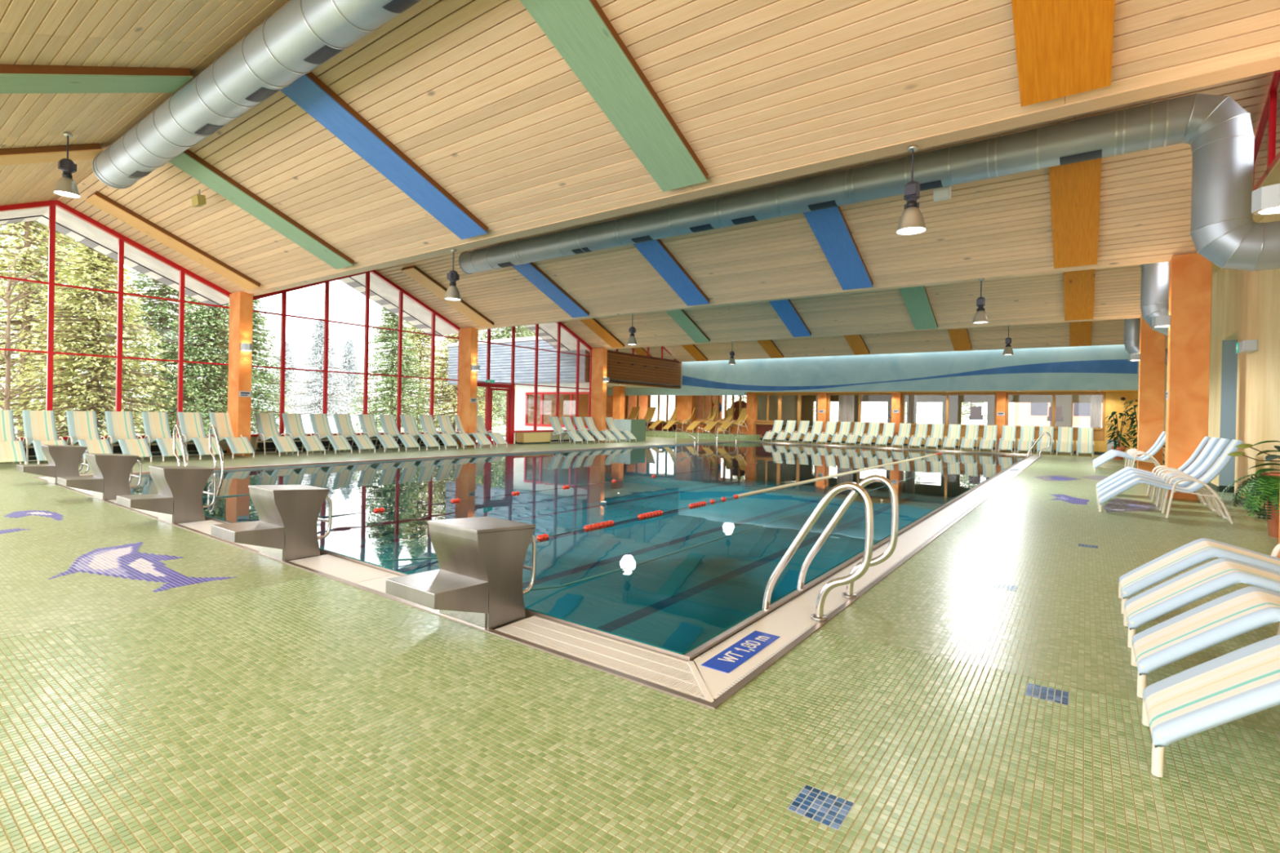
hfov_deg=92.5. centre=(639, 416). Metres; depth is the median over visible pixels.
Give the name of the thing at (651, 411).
lounger
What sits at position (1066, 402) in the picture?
wall
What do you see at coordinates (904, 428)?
sun lounger
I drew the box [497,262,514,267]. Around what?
vent grille
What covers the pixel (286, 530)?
starting block
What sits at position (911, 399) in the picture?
curtain
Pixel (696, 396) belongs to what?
window
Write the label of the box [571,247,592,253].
vent grille
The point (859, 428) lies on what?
sun lounger
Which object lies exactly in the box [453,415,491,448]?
sun lounger
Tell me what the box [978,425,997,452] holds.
sun lounger
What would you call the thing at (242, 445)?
sun lounger
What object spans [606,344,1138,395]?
wall
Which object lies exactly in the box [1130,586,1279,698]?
sun lounger
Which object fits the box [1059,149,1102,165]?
vent grille
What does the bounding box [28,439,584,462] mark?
baseboard
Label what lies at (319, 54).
vent grille
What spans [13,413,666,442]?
ground
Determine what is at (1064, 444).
sun lounger
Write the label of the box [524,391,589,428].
window
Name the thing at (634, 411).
lounger
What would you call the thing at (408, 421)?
sun lounger
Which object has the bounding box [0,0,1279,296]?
ceiling
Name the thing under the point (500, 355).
neighboring building
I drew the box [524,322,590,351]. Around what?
eave
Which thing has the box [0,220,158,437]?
conifer tree
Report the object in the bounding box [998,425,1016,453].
sun lounger
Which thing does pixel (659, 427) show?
wall
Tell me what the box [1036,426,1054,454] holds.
sun lounger
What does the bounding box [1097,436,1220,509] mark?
sun lounger
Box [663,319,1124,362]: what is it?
ceiling
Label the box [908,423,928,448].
sun lounger
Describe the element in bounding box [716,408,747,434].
lounger
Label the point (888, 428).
sun lounger
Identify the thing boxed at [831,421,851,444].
sun lounger
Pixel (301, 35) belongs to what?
ventilation duct
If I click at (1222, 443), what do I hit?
sun lounger
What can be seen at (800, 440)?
baseboard
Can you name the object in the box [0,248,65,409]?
bare tree
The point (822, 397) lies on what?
column
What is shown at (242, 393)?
plate
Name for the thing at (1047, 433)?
pool ladder
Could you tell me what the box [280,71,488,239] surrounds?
board
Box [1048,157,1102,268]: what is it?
board
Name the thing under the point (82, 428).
sun lounger
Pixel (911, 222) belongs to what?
pendant lamp
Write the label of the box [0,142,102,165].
board
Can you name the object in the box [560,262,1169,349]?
ceiling
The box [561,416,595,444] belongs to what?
sun lounger
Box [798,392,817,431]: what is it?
window
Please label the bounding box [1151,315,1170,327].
wall lamp
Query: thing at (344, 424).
sun lounger
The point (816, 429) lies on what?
sun lounger
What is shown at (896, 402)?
column
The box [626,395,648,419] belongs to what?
window
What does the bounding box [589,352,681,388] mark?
wall
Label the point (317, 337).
conifer tree
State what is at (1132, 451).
sun lounger
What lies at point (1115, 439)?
potted plant
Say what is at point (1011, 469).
sign
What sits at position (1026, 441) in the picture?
sun lounger
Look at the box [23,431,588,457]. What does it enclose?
wall
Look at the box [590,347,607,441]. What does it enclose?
column
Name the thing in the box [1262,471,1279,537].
pot
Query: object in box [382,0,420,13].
vent grille
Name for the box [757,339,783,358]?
board
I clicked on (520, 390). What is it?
wall wing
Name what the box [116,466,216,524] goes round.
starting block
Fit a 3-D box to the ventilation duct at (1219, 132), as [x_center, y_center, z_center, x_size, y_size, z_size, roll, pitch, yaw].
[1.628,-2.998,11.460,15.160,2.269,0.574,1,0,36]
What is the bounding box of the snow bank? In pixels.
[722,417,1102,427]
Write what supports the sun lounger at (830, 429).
on the floor
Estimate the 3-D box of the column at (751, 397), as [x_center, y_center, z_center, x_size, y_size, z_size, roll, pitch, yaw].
[5.977,-0.017,32.713,0.420,2.500,0.500,1,0,36]
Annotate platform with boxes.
[607,429,761,440]
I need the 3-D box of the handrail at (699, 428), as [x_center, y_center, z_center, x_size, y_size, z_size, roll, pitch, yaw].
[2.972,1.150,27.090,0.119,1.294,1.521,1,0,-30]
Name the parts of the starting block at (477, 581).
plate, handle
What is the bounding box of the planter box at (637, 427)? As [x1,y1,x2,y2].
[613,418,645,440]
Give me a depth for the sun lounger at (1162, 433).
15.65 m
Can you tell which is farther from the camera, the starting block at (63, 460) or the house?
the house
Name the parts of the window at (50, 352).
sill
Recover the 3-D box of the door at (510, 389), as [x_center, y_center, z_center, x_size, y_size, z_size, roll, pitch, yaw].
[-5.506,-0.090,22.646,0.172,2.270,2.190,1,0,36]
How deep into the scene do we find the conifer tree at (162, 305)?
24.07 m
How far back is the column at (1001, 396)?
25.74 m
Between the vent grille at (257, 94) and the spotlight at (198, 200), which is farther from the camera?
the spotlight at (198, 200)
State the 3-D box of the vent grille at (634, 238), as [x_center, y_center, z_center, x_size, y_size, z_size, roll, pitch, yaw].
[0.054,-3.626,12.540,0.460,0.046,0.194,1,0,36]
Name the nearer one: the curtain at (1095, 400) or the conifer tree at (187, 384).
the conifer tree at (187, 384)
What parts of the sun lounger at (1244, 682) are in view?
foot leg, foot leg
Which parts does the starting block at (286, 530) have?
plate, handle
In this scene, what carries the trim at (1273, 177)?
attached to the wall at (1246, 304)
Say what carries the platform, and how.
on the floor
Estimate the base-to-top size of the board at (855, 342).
1.383 m
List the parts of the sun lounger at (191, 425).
armrest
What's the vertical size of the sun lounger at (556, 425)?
1.074 m
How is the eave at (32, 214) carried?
attached to the ceiling at (476, 94)
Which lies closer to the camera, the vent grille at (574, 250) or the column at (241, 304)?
the vent grille at (574, 250)
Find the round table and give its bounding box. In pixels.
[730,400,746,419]
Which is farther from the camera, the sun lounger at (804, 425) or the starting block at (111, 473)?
the sun lounger at (804, 425)
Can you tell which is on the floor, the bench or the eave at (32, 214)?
the bench
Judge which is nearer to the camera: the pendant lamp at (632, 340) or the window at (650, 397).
the pendant lamp at (632, 340)
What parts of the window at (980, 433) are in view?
sill, panel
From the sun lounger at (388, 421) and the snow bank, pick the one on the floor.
the sun lounger at (388, 421)
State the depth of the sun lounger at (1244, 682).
2.19 m
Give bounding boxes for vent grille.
[128,170,152,178]
[194,123,224,135]
[245,87,279,102]
[302,44,343,64]
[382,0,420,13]
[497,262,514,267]
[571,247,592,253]
[631,235,653,243]
[689,223,714,232]
[731,215,757,225]
[807,200,837,211]
[920,179,942,191]
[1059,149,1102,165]
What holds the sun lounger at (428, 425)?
on the floor
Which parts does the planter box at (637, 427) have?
panel, panel, panel, panel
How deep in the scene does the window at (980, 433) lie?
27.17 m
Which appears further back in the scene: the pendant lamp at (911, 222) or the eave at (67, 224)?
the eave at (67, 224)
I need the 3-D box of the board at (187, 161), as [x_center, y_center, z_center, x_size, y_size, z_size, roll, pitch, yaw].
[-6.781,-3.687,11.049,0.638,1.383,3.048,1,0,36]
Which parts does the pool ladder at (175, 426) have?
handrail, handrail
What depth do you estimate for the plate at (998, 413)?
25.72 m
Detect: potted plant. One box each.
[1104,411,1137,459]
[1123,400,1137,462]
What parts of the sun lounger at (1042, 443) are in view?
armrest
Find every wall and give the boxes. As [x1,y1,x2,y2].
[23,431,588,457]
[514,384,647,429]
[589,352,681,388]
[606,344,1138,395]
[645,422,675,431]
[694,391,1138,452]
[697,395,722,419]
[801,395,1102,429]
[1162,213,1279,509]
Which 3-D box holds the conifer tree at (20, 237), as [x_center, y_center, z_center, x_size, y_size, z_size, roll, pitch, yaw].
[-26.776,-5.614,27.773,8.830,13.296,8.814,1,0,15]
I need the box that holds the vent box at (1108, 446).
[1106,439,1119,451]
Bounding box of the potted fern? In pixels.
[1219,440,1279,537]
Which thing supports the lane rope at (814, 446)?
on the pool water at (943, 485)
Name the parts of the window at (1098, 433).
sill, panel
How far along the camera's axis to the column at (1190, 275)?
10.20 m
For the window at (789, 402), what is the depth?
34.91 m
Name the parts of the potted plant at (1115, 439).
pot, stem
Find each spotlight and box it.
[191,189,206,207]
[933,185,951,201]
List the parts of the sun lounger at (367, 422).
armrest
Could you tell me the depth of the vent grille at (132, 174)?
9.55 m
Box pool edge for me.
[33,440,1044,710]
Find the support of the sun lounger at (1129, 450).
on the floor
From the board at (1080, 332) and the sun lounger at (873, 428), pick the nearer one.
the board at (1080, 332)
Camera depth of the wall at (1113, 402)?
23.84 m
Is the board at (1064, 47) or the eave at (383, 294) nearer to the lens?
the board at (1064, 47)
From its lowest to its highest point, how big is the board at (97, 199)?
1.383 m
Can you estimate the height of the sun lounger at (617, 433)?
1.074 m
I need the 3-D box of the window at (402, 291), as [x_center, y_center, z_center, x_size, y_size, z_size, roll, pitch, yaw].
[-8.306,-1.990,18.773,0.170,5.100,6.848,1,0,36]
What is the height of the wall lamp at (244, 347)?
0.176 m
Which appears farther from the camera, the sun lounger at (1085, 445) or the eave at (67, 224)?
the sun lounger at (1085, 445)
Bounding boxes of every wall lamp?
[240,343,253,351]
[471,364,479,370]
[603,377,609,382]
[1128,353,1140,360]
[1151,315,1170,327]
[1251,183,1279,215]
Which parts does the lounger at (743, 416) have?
armrest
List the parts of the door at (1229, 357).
skirting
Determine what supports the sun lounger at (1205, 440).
on the floor
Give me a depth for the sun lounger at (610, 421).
27.78 m
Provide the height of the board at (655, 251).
1.383 m
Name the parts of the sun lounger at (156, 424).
armrest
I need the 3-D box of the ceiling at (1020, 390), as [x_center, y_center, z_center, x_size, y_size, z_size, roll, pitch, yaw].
[7.506,-1.378,28.251,25.850,0.380,11.900,1,0,36]
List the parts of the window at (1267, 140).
sill, pane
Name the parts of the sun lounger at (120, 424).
armrest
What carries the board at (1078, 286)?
attached to the ceiling at (1039, 298)
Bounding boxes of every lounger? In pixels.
[0,409,27,464]
[22,409,66,464]
[66,410,113,463]
[104,411,152,462]
[141,411,188,461]
[177,412,223,459]
[208,412,254,458]
[253,413,298,456]
[280,413,325,455]
[309,413,352,453]
[333,413,375,453]
[357,413,399,452]
[378,414,420,451]
[400,414,439,450]
[418,414,457,449]
[436,415,475,448]
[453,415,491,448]
[475,415,507,447]
[549,416,582,444]
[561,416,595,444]
[573,417,605,443]
[584,417,617,442]
[604,427,626,442]
[605,417,636,441]
[624,406,639,419]
[639,407,656,430]
[648,407,676,431]
[662,407,695,431]
[685,408,716,432]
[702,408,735,433]
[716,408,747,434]
[762,420,783,441]
[775,420,796,442]
[788,420,809,443]
[802,421,823,444]
[816,421,836,444]
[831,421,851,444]
[844,422,865,445]
[859,422,879,446]
[875,422,895,447]
[891,422,911,448]
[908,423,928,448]
[924,423,944,449]
[942,424,961,450]
[960,424,978,451]
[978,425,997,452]
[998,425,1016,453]
[1017,426,1035,453]
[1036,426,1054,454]
[1056,426,1073,455]
[1075,426,1094,456]
[1093,431,1165,474]
[1093,434,1165,474]
[1093,448,1137,467]
[1093,449,1137,468]
[1096,435,1210,502]
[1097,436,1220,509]
[1097,438,1231,515]
[1098,439,1244,524]
[1118,537,1279,635]
[1123,557,1279,648]
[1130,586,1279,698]
[1142,634,1279,777]
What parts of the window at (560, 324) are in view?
sill, sill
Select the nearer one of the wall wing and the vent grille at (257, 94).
the vent grille at (257, 94)
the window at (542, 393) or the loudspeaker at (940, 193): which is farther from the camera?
the window at (542, 393)
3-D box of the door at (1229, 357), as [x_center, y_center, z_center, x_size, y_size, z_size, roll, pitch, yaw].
[10.630,-0.007,10.819,0.359,2.850,1.502,1,0,36]
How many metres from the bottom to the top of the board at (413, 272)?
1.383 m
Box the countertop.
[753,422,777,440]
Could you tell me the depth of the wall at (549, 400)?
34.09 m
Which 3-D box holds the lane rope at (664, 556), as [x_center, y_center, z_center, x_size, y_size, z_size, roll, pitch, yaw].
[6.346,1.304,13.950,0.014,0.102,24.551,1,0,36]
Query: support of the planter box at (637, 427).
on the floor
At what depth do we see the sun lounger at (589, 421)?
26.61 m
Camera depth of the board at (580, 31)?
6.39 m
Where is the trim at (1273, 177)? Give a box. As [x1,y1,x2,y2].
[1212,158,1279,276]
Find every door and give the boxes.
[475,382,515,444]
[779,393,799,439]
[1218,339,1238,493]
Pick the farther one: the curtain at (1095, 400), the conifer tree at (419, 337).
the conifer tree at (419, 337)
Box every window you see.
[0,200,231,440]
[250,269,460,436]
[477,321,592,432]
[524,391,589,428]
[607,346,681,363]
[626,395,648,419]
[648,395,676,423]
[695,393,746,421]
[755,393,779,422]
[757,395,797,431]
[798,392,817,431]
[827,392,892,433]
[901,392,996,436]
[1005,391,1106,440]
[1253,69,1279,191]
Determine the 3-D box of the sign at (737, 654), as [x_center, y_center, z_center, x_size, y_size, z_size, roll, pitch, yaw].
[0.548,1.241,3.255,0.153,0.004,0.620,1,0,36]
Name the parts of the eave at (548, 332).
trim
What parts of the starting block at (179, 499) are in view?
plate, handle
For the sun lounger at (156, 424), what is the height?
1.074 m
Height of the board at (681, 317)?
1.383 m
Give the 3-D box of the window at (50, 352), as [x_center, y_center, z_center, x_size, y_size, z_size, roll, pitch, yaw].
[-12.470,-2.050,13.048,0.170,5.100,6.888,1,0,36]
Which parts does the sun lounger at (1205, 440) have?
armrest, armrest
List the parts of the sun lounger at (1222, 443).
armrest, armrest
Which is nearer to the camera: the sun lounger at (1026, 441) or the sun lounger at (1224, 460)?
the sun lounger at (1224, 460)
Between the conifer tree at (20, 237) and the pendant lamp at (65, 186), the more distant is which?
the conifer tree at (20, 237)
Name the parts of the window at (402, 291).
sill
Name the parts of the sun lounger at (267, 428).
armrest, armrest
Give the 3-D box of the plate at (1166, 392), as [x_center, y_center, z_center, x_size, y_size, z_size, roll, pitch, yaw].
[9.035,-0.363,10.497,0.014,0.140,0.260,1,0,36]
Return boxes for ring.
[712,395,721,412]
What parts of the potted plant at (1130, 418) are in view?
stem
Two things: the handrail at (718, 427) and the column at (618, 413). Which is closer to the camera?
the handrail at (718, 427)
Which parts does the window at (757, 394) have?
sill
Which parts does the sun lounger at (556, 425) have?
armrest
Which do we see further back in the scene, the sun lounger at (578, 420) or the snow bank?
the snow bank
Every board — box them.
[0,64,192,93]
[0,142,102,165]
[84,191,261,290]
[168,149,354,269]
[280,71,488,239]
[400,265,493,327]
[512,262,589,317]
[520,0,708,191]
[580,318,624,347]
[633,239,709,306]
[666,309,710,342]
[681,344,707,361]
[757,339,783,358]
[768,299,811,337]
[803,205,873,289]
[844,334,869,355]
[899,285,937,329]
[947,328,972,351]
[1011,0,1115,106]
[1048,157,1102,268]
[1062,269,1094,320]
[1069,320,1092,346]
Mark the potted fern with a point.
(1268, 482)
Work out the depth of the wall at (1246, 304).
9.54 m
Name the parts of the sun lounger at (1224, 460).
foot leg, armrest, armrest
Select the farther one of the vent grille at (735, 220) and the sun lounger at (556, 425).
the sun lounger at (556, 425)
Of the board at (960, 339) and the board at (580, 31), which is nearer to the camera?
the board at (580, 31)
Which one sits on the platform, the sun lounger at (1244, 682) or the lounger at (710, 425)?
the lounger at (710, 425)
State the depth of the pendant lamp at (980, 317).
12.15 m
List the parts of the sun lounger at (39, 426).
armrest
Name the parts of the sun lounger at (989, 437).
armrest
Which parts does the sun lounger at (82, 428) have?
armrest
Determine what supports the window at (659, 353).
in the wall at (620, 366)
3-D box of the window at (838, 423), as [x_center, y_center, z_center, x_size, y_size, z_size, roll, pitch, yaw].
[10.559,-0.172,29.444,3.070,1.920,0.120,1,0,36]
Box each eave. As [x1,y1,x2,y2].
[0,206,48,224]
[35,205,229,306]
[338,272,458,336]
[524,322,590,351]
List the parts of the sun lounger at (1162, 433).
armrest, armrest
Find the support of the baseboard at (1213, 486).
attached to the wall at (1246, 304)
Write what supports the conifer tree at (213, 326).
on the ground
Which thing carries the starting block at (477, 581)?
on the pool edge
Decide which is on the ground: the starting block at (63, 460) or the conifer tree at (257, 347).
the conifer tree at (257, 347)
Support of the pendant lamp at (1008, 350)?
hanging from the ceiling at (1039, 298)
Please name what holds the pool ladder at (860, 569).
attached to the pool edge
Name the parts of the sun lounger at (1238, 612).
foot leg, foot leg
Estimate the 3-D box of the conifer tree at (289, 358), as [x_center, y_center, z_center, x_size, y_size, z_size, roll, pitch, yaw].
[-40.890,-4.019,71.059,8.245,9.510,8.266,1,0,-6]
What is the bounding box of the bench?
[515,431,551,444]
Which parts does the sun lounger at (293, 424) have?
armrest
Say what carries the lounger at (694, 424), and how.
on the platform
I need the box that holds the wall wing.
[514,382,589,430]
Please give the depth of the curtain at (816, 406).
31.72 m
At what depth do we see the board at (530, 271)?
16.91 m
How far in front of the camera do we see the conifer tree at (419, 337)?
37.09 m
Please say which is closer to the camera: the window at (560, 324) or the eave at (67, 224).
the eave at (67, 224)
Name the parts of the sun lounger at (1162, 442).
armrest, armrest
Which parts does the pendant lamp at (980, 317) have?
rod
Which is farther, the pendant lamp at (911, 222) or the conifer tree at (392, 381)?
the conifer tree at (392, 381)
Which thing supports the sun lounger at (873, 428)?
on the floor
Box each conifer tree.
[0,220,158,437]
[0,221,155,429]
[0,242,191,437]
[57,266,251,434]
[133,296,278,435]
[156,377,212,435]
[201,298,296,434]
[254,341,314,417]
[277,316,361,421]
[327,337,378,419]
[346,306,439,432]
[375,322,457,431]
[413,333,502,432]
[434,325,535,424]
[456,386,506,430]
[721,395,746,419]
[880,402,936,423]
[941,402,987,421]
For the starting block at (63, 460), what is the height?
0.586 m
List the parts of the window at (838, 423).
panel, sill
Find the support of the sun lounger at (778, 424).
on the floor
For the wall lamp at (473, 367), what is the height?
0.176 m
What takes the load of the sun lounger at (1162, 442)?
on the floor
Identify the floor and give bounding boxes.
[0,432,1279,852]
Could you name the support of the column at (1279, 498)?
on the floor
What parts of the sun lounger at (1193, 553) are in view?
foot leg, foot leg, armrest, armrest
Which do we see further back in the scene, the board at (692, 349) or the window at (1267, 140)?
the board at (692, 349)
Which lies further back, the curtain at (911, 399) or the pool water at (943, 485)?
the curtain at (911, 399)
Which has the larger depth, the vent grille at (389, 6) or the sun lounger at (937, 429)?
the sun lounger at (937, 429)
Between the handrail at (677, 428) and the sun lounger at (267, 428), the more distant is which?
the handrail at (677, 428)
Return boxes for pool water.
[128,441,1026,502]
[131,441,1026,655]
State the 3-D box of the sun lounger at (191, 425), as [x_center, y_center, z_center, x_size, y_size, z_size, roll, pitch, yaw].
[-10.420,0.445,14.511,1.447,1.074,0.556,1,0,36]
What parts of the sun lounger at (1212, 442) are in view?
armrest, armrest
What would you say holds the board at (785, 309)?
attached to the ceiling at (1039, 298)
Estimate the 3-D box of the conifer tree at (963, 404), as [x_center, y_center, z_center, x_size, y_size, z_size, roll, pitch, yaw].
[24.907,-0.955,46.047,4.528,5.788,4.333,1,0,-36]
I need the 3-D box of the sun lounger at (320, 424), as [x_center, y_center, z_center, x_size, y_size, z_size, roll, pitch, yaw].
[-8.597,0.471,17.018,1.447,1.074,0.556,1,0,36]
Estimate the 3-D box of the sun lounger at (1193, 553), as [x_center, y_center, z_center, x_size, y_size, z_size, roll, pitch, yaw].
[3.884,0.777,3.771,1.447,1.074,0.556,1,0,36]
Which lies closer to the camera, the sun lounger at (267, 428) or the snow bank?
the sun lounger at (267, 428)
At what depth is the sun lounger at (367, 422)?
18.32 m
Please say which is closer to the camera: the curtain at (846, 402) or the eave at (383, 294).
the eave at (383, 294)
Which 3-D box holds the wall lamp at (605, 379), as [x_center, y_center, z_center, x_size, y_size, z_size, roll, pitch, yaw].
[-1.453,-1.612,26.794,0.230,0.176,0.240,1,0,36]
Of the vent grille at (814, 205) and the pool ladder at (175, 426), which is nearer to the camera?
the vent grille at (814, 205)
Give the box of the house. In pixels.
[1013,402,1102,426]
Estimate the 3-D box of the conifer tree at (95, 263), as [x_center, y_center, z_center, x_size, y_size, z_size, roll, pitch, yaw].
[-16.320,-2.208,18.422,5.435,6.699,5.592,1,0,36]
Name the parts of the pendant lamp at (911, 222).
rod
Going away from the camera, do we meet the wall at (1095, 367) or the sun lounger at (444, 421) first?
the sun lounger at (444, 421)
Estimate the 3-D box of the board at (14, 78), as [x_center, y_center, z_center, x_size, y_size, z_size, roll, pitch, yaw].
[-6.570,-3.616,6.580,0.638,1.302,2.778,1,0,36]
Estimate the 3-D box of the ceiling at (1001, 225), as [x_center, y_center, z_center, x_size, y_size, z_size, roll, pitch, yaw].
[0.262,-3.694,14.864,20.800,1.622,3.663,1,0,36]
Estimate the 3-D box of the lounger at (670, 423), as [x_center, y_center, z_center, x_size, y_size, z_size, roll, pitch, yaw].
[2.199,0.174,34.483,1.809,1.397,0.695,1,0,-27]
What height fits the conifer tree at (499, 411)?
5.942 m
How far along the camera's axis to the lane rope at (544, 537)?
8.02 m
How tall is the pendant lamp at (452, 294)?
0.875 m
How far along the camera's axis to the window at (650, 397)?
36.71 m
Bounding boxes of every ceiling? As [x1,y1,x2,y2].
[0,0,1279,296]
[374,71,1274,329]
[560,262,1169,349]
[606,378,1138,393]
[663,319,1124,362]
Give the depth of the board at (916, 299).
18.10 m
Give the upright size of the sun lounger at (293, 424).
1.074 m
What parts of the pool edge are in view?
panel, panel, panel, panel, panel, panel, panel, panel, panel, panel, panel, panel, panel, panel, panel, panel, panel, panel, panel, panel, panel, panel, panel, panel, panel, panel, panel, panel, panel, panel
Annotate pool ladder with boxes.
[173,424,225,520]
[761,475,898,621]
[1026,432,1051,457]
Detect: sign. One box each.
[485,379,494,382]
[701,631,780,673]
[1008,468,1020,471]
[1235,339,1257,353]
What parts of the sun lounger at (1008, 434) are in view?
armrest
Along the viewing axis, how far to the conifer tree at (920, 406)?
51.19 m
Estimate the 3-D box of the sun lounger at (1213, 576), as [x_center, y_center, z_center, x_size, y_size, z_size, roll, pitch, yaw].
[3.448,0.771,3.172,1.447,1.074,0.556,1,0,36]
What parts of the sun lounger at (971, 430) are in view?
armrest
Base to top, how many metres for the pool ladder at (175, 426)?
1.867 m
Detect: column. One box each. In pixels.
[226,291,253,455]
[457,327,478,446]
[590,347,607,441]
[612,386,625,420]
[675,395,695,431]
[746,392,755,434]
[817,392,828,443]
[890,392,902,446]
[995,391,1006,451]
[1136,315,1165,472]
[1164,253,1212,501]
[1278,497,1279,558]
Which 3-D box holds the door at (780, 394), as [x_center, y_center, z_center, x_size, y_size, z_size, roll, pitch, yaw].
[7.692,-0.013,31.527,1.050,2.370,0.120,1,0,36]
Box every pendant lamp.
[53,132,80,198]
[444,248,461,301]
[626,313,637,345]
[728,341,735,364]
[896,144,926,235]
[972,278,988,324]
[1002,324,1013,355]
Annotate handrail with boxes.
[674,427,695,446]
[697,427,717,444]
[716,426,736,444]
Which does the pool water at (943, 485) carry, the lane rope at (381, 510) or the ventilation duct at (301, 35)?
the lane rope at (381, 510)
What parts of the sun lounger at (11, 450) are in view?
armrest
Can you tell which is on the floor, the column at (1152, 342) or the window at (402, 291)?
the column at (1152, 342)
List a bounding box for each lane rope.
[202,445,814,497]
[236,448,878,520]
[382,451,948,561]
[522,453,986,591]
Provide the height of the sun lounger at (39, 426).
1.074 m
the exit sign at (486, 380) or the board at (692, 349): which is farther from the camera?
the board at (692, 349)
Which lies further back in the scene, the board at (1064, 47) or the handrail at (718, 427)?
the handrail at (718, 427)
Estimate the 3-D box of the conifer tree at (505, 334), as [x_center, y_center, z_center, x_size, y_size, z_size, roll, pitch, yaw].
[-13.020,-9.307,59.930,16.056,21.464,15.416,1,0,6]
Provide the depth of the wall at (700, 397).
35.92 m
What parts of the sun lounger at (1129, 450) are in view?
armrest, armrest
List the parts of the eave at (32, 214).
trim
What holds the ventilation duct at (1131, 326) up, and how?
attached to the wall at (1246, 304)
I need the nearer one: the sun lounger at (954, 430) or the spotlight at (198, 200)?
the spotlight at (198, 200)
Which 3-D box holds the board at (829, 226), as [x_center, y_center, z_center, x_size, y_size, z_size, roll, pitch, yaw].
[3.863,-3.478,12.085,0.638,1.383,3.048,1,0,36]
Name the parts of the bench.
seat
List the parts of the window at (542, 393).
sill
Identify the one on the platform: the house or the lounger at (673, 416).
the lounger at (673, 416)
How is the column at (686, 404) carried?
on the platform
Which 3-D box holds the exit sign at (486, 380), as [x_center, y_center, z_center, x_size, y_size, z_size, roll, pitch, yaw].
[-5.500,-1.290,22.500,0.038,0.100,0.400,1,0,36]
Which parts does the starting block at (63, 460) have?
plate, handle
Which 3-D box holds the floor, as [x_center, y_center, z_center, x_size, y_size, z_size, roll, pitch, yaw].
[-1.928,1.137,18.084,29.250,0.003,39.000,1,0,36]
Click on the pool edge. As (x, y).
(684, 677)
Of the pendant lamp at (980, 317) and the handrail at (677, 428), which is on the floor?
the handrail at (677, 428)
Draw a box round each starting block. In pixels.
[16,444,89,484]
[57,453,142,500]
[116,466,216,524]
[211,484,332,560]
[386,516,536,629]
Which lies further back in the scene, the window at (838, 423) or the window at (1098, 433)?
the window at (838, 423)
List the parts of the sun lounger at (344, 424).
armrest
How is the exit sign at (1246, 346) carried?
attached to the wall at (1246, 304)
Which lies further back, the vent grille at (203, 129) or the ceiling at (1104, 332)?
the ceiling at (1104, 332)
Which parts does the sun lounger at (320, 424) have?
armrest, armrest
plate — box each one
[239,391,250,396]
[470,398,476,402]
[997,412,1004,415]
[1165,391,1168,399]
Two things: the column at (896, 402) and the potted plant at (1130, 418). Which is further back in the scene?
the column at (896, 402)
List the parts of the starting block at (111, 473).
plate, handle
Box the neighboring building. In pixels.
[447,336,590,385]
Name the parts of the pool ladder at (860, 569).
handrail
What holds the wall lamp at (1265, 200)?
attached to the column at (1279, 498)
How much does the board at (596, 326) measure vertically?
1.383 m
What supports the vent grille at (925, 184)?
attached to the ventilation duct at (1219, 132)
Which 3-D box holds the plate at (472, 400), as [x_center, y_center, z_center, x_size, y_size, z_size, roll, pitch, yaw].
[-5.739,-0.554,21.120,0.014,0.140,0.260,1,0,36]
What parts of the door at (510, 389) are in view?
rail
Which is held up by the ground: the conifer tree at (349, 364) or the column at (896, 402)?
the conifer tree at (349, 364)
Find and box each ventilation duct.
[92,0,421,188]
[457,93,1279,274]
[1124,318,1167,364]
[1139,262,1211,336]
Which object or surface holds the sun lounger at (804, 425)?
on the floor
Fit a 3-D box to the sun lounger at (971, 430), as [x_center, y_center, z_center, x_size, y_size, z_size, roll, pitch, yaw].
[13.796,0.884,25.621,0.556,1.074,1.447,1,0,36]
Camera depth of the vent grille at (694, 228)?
11.68 m
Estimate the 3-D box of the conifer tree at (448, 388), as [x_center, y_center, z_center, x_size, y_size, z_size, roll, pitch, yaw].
[-10.839,-2.483,36.115,5.444,7.475,5.561,1,0,-35]
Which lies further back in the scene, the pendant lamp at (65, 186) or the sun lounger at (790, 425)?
the sun lounger at (790, 425)
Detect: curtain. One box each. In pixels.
[815,395,817,421]
[838,395,854,422]
[906,395,916,423]
[1089,395,1102,427]
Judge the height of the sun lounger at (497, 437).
1.074 m
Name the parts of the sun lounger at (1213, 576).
foot leg, foot leg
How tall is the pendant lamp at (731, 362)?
0.875 m
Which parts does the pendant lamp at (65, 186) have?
rod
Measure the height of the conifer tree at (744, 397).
6.256 m
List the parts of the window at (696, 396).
sill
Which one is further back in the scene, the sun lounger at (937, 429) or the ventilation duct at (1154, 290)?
the sun lounger at (937, 429)
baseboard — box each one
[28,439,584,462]
[779,439,1105,454]
[1162,459,1266,517]
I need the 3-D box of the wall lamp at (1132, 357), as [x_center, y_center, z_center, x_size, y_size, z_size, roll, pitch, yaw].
[13.149,-1.575,16.297,0.230,0.176,0.240,1,0,36]
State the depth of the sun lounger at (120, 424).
13.58 m

